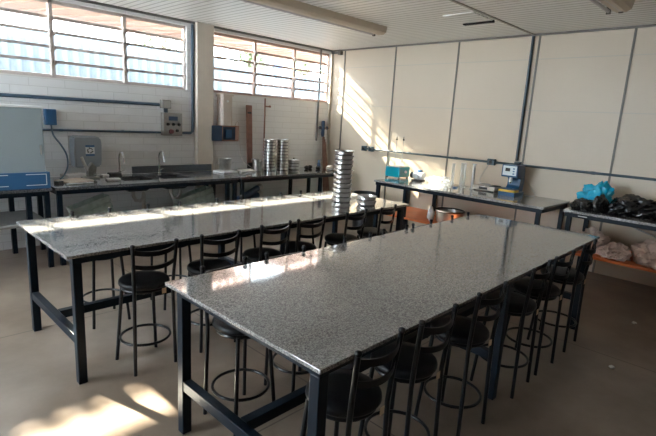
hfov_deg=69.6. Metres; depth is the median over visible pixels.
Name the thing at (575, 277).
bar stool
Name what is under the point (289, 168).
sieve
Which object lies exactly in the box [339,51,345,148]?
trim
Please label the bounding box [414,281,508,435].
bar stool
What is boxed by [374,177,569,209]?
countertop
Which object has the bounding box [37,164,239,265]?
bench
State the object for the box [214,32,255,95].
window
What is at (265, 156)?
sieve
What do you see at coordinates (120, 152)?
tap
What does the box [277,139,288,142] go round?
sieve
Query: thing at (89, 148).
dispenser
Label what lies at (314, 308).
table
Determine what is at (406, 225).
bar stool
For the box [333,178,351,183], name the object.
sieve
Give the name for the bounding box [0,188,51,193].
countertop
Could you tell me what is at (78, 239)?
table
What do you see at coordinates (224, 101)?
wall cover
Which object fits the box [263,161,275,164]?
sieve
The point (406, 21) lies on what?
ceiling
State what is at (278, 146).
sieve
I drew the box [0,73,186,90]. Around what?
trim
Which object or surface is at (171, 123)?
control box
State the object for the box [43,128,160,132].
conduit pipe
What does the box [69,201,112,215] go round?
panel
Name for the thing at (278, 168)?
sieve
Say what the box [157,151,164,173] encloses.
tap
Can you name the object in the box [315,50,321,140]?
pipe
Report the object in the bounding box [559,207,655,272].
bench
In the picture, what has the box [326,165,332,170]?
sponge
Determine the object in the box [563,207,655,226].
countertop
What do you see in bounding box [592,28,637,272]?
trim
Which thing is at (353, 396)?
bar stool
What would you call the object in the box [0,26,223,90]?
metal fence
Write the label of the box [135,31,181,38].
roof
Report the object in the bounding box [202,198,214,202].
panel
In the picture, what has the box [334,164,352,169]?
sieve
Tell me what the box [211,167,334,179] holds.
countertop
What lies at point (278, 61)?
window
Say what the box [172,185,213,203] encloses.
panel
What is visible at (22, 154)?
oven
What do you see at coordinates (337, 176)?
sieve
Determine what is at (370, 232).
bar stool
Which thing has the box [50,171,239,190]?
countertop
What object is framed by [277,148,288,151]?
sieve
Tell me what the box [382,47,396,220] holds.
trim
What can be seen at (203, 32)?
column
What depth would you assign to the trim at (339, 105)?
6.81 m
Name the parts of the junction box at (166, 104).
lid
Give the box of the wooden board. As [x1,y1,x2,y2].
[246,105,252,168]
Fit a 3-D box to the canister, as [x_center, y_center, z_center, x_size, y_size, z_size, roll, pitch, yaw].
[-1.181,-0.896,7.819,0.160,0.223,0.194,3,12,1]
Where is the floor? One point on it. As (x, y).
(578, 394)
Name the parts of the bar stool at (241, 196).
leg, leg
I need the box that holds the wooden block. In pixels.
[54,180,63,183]
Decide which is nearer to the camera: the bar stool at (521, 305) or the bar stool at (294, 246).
the bar stool at (521, 305)
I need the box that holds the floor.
[0,220,655,435]
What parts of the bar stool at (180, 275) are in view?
leg, leg, leg, leg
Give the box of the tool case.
[107,172,121,175]
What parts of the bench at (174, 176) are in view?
leg, leg, frame, leg, leg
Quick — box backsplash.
[132,164,211,173]
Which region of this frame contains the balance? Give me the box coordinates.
[473,183,500,191]
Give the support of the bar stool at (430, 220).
on the floor
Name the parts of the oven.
panel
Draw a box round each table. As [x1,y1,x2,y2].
[16,190,409,384]
[165,214,599,435]
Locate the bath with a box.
[385,138,409,178]
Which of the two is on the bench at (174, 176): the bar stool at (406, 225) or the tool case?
the tool case
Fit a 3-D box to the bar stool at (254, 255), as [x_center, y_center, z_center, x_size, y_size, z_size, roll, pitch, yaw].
[-0.566,0.468,4.123,0.396,0.944,0.355,14,16,41]
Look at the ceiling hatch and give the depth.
5.73 m
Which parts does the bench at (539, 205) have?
leg, leg, leg, leg, frame, leg, leg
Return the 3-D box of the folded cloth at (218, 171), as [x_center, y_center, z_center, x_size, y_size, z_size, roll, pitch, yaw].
[-1.607,-0.734,7.405,0.260,0.029,0.300,12,14,35]
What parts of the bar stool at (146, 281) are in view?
leg, leg, seat, seat frame, leg, leg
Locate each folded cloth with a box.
[213,170,237,173]
[237,169,254,172]
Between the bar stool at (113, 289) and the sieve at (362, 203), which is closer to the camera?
the bar stool at (113, 289)
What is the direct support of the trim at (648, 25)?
attached to the wall at (581, 141)
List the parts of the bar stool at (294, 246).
leg, seat, leg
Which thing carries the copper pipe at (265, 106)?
attached to the wall at (295, 121)
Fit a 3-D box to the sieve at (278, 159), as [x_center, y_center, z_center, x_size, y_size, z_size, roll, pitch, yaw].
[-0.785,-1.012,8.130,0.222,0.052,0.222,0,12,-13]
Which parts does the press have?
control panel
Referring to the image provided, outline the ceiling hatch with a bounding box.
[443,12,494,25]
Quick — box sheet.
[54,178,93,182]
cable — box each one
[50,125,68,178]
[235,121,251,167]
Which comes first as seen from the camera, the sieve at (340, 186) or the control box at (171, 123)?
the sieve at (340, 186)
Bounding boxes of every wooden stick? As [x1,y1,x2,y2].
[322,137,324,190]
[323,139,326,190]
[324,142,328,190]
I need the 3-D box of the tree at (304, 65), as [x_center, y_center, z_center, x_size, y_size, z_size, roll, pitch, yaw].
[-1.514,-7.381,26.343,2.956,7.469,3.626,3,12,-1]
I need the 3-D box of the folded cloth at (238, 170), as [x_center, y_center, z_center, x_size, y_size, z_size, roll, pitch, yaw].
[-1.319,-0.760,7.582,0.240,0.040,0.200,-4,14,-31]
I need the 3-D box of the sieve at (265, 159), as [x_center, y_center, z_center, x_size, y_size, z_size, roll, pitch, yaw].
[-0.979,-0.982,7.935,0.222,0.052,0.222,-2,13,-22]
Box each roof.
[0,0,181,32]
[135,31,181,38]
[172,35,325,65]
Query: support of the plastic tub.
on the floor
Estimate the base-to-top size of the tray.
0.022 m
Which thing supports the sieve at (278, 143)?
on the sieve at (278, 146)
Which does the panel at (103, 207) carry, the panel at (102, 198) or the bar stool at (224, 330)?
the panel at (102, 198)
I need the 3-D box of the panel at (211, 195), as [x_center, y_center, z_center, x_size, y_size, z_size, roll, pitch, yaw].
[-1.953,-0.258,6.879,0.200,0.216,0.560,14,16,43]
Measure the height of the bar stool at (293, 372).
0.944 m
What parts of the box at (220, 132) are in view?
door, panel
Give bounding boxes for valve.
[318,121,328,136]
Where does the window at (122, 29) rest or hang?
in the wall at (295, 121)
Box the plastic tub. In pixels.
[352,191,375,226]
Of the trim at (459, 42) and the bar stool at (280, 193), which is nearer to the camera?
the bar stool at (280, 193)
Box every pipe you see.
[0,93,159,105]
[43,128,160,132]
[182,24,193,133]
[263,98,270,157]
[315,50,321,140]
[366,148,655,180]
[515,36,534,160]
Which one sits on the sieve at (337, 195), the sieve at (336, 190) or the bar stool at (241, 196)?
the sieve at (336, 190)
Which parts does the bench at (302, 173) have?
leg, leg, frame, leg, leg, leg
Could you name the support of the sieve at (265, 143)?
on the sieve at (265, 146)
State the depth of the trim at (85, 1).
6.89 m
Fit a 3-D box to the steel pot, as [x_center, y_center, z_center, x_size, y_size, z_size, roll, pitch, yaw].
[-1.608,-0.840,7.376,0.208,0.188,0.261,14,16,43]
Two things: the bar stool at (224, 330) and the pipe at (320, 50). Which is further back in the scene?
the pipe at (320, 50)
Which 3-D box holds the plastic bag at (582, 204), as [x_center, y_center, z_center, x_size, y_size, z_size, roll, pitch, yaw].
[3.114,-0.169,5.715,0.347,0.142,0.318,14,16,43]
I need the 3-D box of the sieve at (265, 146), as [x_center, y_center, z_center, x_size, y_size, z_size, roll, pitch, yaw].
[-0.967,-1.187,7.892,0.222,0.052,0.222,0,12,-15]
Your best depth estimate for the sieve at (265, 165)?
7.88 m
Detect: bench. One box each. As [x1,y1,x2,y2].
[0,188,54,267]
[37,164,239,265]
[211,167,334,201]
[373,177,569,276]
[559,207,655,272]
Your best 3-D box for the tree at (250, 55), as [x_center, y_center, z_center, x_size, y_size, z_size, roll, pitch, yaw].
[-3.418,-6.479,20.526,2.499,7.880,2.950,9,13,27]
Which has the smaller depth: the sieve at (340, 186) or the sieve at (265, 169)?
the sieve at (340, 186)
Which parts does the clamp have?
lever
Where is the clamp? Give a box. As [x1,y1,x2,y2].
[80,157,99,178]
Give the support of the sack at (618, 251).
on the bench at (646, 224)
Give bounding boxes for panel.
[66,193,110,214]
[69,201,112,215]
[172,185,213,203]
[173,193,214,205]
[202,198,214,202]
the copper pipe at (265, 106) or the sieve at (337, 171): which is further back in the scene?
the copper pipe at (265, 106)
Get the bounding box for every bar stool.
[70,207,130,328]
[115,238,178,376]
[146,201,191,309]
[187,229,240,352]
[200,256,275,435]
[216,195,255,263]
[242,220,291,263]
[264,245,308,391]
[279,190,313,244]
[280,215,325,253]
[300,326,405,435]
[324,209,367,246]
[343,231,371,242]
[357,204,396,238]
[358,303,458,435]
[382,224,427,337]
[411,219,432,227]
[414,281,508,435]
[469,259,552,398]
[504,250,575,375]
[526,239,597,351]
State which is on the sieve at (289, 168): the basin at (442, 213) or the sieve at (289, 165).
the sieve at (289, 165)
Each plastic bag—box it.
[427,206,434,219]
[569,198,592,211]
[576,181,614,203]
[591,194,608,213]
[608,194,655,218]
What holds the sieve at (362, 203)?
on the table at (78, 239)
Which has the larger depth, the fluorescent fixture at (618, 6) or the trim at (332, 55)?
the trim at (332, 55)
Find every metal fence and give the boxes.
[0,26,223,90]
[224,65,324,99]
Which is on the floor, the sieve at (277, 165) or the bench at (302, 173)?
the bench at (302, 173)
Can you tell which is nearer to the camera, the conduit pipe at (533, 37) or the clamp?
the clamp
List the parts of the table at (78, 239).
leg, leg, frame, leg, leg, leg, leg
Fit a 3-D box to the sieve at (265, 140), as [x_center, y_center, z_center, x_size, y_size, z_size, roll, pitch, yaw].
[-0.963,-1.290,7.872,0.222,0.052,0.222,-3,13,-28]
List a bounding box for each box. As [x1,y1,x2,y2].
[43,109,56,124]
[160,100,170,112]
[161,112,181,135]
[212,125,238,140]
[487,159,495,164]
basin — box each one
[114,176,151,208]
[154,174,189,198]
[435,207,464,221]
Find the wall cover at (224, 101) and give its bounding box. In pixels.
[216,94,233,125]
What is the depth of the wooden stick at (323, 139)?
9.33 m
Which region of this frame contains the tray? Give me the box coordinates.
[105,178,120,180]
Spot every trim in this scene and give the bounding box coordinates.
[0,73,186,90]
[75,0,332,51]
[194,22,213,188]
[214,92,328,103]
[326,54,333,165]
[333,24,655,51]
[333,53,655,68]
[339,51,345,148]
[339,105,655,114]
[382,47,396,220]
[441,42,459,206]
[449,0,533,34]
[514,36,540,220]
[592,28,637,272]
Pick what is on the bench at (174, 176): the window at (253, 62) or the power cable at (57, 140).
the power cable at (57, 140)
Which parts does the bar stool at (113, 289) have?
leg, leg, leg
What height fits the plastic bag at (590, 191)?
0.371 m
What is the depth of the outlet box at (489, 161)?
7.06 m
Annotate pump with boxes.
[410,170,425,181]
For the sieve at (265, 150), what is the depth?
7.82 m
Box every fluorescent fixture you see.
[239,0,386,35]
[589,0,634,14]
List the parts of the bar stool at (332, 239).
seat, leg, leg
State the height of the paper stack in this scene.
0.050 m
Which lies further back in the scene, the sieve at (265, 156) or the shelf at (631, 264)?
the sieve at (265, 156)
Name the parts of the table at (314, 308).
leg, leg, frame, leg, leg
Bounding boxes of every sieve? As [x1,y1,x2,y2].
[263,148,276,151]
[263,155,275,158]
[263,158,275,161]
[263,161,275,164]
[263,164,275,167]
[263,167,275,170]
[264,139,276,142]
[264,142,276,145]
[264,145,276,148]
[264,151,276,154]
[276,151,288,154]
[276,154,288,157]
[276,157,288,160]
[276,160,288,163]
[276,163,288,166]
[276,167,288,170]
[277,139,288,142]
[277,142,289,145]
[277,145,288,148]
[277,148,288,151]
[288,160,299,163]
[288,163,299,166]
[288,166,299,169]
[332,187,351,193]
[332,191,351,197]
[332,196,350,202]
[333,168,352,174]
[333,173,352,178]
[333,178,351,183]
[333,182,351,188]
[334,154,353,160]
[334,159,353,164]
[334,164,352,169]
[335,149,354,155]
[357,194,376,200]
[357,199,376,205]
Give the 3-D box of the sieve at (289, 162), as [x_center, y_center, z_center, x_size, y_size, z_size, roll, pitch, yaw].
[-0.603,-0.989,8.324,0.222,0.052,0.222,1,12,-10]
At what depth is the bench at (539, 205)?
6.75 m
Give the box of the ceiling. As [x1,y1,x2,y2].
[90,0,655,49]
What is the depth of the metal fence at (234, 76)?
18.46 m
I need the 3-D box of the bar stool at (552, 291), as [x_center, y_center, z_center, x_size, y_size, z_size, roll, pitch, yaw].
[1.617,0.688,3.668,0.355,0.944,0.396,-8,16,-42]
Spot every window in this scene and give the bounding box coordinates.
[0,0,53,77]
[50,0,125,83]
[124,14,185,89]
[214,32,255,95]
[254,40,295,99]
[293,48,329,102]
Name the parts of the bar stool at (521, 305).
leg, seat, seat frame, leg, leg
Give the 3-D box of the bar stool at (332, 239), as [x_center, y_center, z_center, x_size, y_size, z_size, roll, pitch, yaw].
[0.143,0.359,4.835,0.396,0.944,0.355,13,15,38]
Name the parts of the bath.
tank, lid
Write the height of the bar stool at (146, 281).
0.944 m
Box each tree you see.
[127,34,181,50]
[224,51,281,70]
[282,60,323,77]
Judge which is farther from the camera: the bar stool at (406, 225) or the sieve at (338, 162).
the sieve at (338, 162)
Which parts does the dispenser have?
plate, label plate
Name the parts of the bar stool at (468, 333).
leg, leg, seat, seat frame, leg, leg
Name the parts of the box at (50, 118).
plate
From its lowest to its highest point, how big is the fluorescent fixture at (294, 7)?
0.110 m
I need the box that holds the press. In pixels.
[498,164,524,196]
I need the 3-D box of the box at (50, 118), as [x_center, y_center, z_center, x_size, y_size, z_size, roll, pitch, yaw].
[-3.461,-1.259,5.878,0.092,0.195,0.124,14,16,43]
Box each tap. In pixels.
[118,151,124,171]
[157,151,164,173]
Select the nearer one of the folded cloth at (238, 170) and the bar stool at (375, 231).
the bar stool at (375, 231)
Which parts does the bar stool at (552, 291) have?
leg, leg, seat frame, seat, leg, leg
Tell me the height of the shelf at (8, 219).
0.030 m
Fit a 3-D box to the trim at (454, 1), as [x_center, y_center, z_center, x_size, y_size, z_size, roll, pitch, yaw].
[-1.104,-1.921,2.552,0.030,0.012,11.170,14,16,43]
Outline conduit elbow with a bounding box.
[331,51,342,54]
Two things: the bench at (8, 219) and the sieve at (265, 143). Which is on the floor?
the bench at (8, 219)
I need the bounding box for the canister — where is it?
[251,158,261,170]
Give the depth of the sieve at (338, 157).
5.17 m
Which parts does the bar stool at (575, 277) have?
leg, seat, seat frame, leg, leg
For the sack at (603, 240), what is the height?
0.289 m
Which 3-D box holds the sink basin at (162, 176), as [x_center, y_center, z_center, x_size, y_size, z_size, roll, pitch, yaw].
[-2.213,-0.288,6.677,0.417,0.602,0.418,14,16,43]
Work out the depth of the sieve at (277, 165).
8.07 m
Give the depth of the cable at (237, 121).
7.97 m
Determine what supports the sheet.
on the bench at (174, 176)
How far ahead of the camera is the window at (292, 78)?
8.37 m
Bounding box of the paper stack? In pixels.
[60,173,85,178]
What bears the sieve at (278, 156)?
on the sieve at (278, 159)
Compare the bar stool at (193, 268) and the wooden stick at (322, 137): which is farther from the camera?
the wooden stick at (322, 137)
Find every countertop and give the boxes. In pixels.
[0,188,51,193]
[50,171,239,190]
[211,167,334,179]
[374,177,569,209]
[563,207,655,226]
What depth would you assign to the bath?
7.90 m
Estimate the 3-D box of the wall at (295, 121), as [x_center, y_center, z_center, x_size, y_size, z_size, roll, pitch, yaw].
[-3.970,-1.132,5.552,0.140,3.104,11.200,14,16,43]
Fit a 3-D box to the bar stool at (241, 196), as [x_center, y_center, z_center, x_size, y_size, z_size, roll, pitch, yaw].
[-0.958,0.260,5.006,0.396,0.944,0.355,14,16,41]
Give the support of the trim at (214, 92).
attached to the wall at (295, 121)
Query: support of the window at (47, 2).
in the wall at (295, 121)
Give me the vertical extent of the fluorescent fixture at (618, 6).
0.110 m
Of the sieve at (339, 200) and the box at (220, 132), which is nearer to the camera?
the sieve at (339, 200)
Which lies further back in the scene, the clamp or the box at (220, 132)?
the box at (220, 132)
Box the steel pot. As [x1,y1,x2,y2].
[218,158,232,170]
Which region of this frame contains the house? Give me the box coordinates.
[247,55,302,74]
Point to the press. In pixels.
(515, 173)
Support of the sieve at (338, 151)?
on the sieve at (338, 157)
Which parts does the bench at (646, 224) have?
leg, leg, frame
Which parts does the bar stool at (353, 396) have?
leg, leg, seat, seat frame, leg, leg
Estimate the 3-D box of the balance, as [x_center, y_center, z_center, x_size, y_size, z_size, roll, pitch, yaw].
[2.357,-0.454,6.988,0.340,0.093,0.243,14,16,43]
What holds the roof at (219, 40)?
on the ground
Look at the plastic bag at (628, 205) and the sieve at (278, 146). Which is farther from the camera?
the sieve at (278, 146)
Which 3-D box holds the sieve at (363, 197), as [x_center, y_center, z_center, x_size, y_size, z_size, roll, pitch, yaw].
[0.429,-0.225,5.220,0.222,0.052,0.222,9,13,25]
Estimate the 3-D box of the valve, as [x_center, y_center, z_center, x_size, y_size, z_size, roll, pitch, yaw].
[-0.083,-1.755,9.266,0.090,0.310,0.280,14,16,43]
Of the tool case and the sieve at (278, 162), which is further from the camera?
the sieve at (278, 162)
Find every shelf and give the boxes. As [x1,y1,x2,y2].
[0,210,43,229]
[388,206,437,223]
[575,250,655,272]
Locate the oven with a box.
[0,104,50,190]
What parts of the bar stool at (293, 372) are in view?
leg, leg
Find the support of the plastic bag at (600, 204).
on the bench at (646, 224)
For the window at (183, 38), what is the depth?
6.79 m
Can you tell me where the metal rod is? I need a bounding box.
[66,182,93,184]
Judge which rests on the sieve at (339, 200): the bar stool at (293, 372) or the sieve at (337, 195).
the sieve at (337, 195)
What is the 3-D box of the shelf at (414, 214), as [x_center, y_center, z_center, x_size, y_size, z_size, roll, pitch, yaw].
[1.976,0.085,7.055,2.585,0.030,0.880,14,16,43]
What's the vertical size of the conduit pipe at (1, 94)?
0.052 m
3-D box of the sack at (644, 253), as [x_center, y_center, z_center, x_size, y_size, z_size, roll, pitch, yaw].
[3.690,0.393,5.277,0.480,0.287,0.477,2,12,-4]
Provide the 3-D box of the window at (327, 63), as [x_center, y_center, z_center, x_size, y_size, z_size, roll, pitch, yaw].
[-0.314,-2.682,8.938,0.122,0.920,0.883,14,16,43]
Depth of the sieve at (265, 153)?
7.83 m
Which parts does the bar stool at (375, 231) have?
seat, leg, leg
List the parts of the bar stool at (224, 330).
leg, seat, seat frame, leg, leg, leg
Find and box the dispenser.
[68,135,101,167]
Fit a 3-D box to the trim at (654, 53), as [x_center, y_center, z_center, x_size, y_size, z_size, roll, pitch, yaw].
[3.201,-2.108,6.204,8.800,0.012,0.004,14,16,43]
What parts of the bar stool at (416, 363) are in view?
leg, leg, seat frame, seat, leg, leg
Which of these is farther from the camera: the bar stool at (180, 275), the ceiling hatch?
the ceiling hatch
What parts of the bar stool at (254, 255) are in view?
leg, seat, leg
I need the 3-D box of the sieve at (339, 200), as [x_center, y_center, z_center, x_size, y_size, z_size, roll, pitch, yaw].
[0.153,-0.213,5.345,0.222,0.052,0.222,14,16,43]
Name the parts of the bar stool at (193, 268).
leg, seat, leg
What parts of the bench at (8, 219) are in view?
leg, frame, leg, leg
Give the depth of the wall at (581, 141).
6.84 m
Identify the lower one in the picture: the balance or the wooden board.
the balance
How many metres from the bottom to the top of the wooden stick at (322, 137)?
1.447 m
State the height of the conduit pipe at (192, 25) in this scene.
1.608 m
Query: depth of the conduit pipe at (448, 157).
6.59 m
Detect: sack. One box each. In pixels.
[577,227,610,253]
[595,241,631,261]
[630,239,655,268]
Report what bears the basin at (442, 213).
on the bench at (539, 205)
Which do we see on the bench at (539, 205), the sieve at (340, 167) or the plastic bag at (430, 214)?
the plastic bag at (430, 214)
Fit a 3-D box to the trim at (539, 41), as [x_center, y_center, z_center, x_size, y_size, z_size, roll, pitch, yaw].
[2.815,-0.998,6.753,0.024,3.104,0.012,14,16,43]
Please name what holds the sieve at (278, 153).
on the sieve at (278, 156)
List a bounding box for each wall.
[0,0,330,250]
[328,27,655,286]
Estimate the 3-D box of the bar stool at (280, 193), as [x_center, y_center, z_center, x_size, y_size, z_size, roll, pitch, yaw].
[-0.361,0.169,5.605,0.355,0.944,0.396,-8,16,-43]
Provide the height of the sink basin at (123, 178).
0.602 m
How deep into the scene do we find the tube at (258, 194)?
7.71 m
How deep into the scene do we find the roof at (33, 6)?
9.27 m

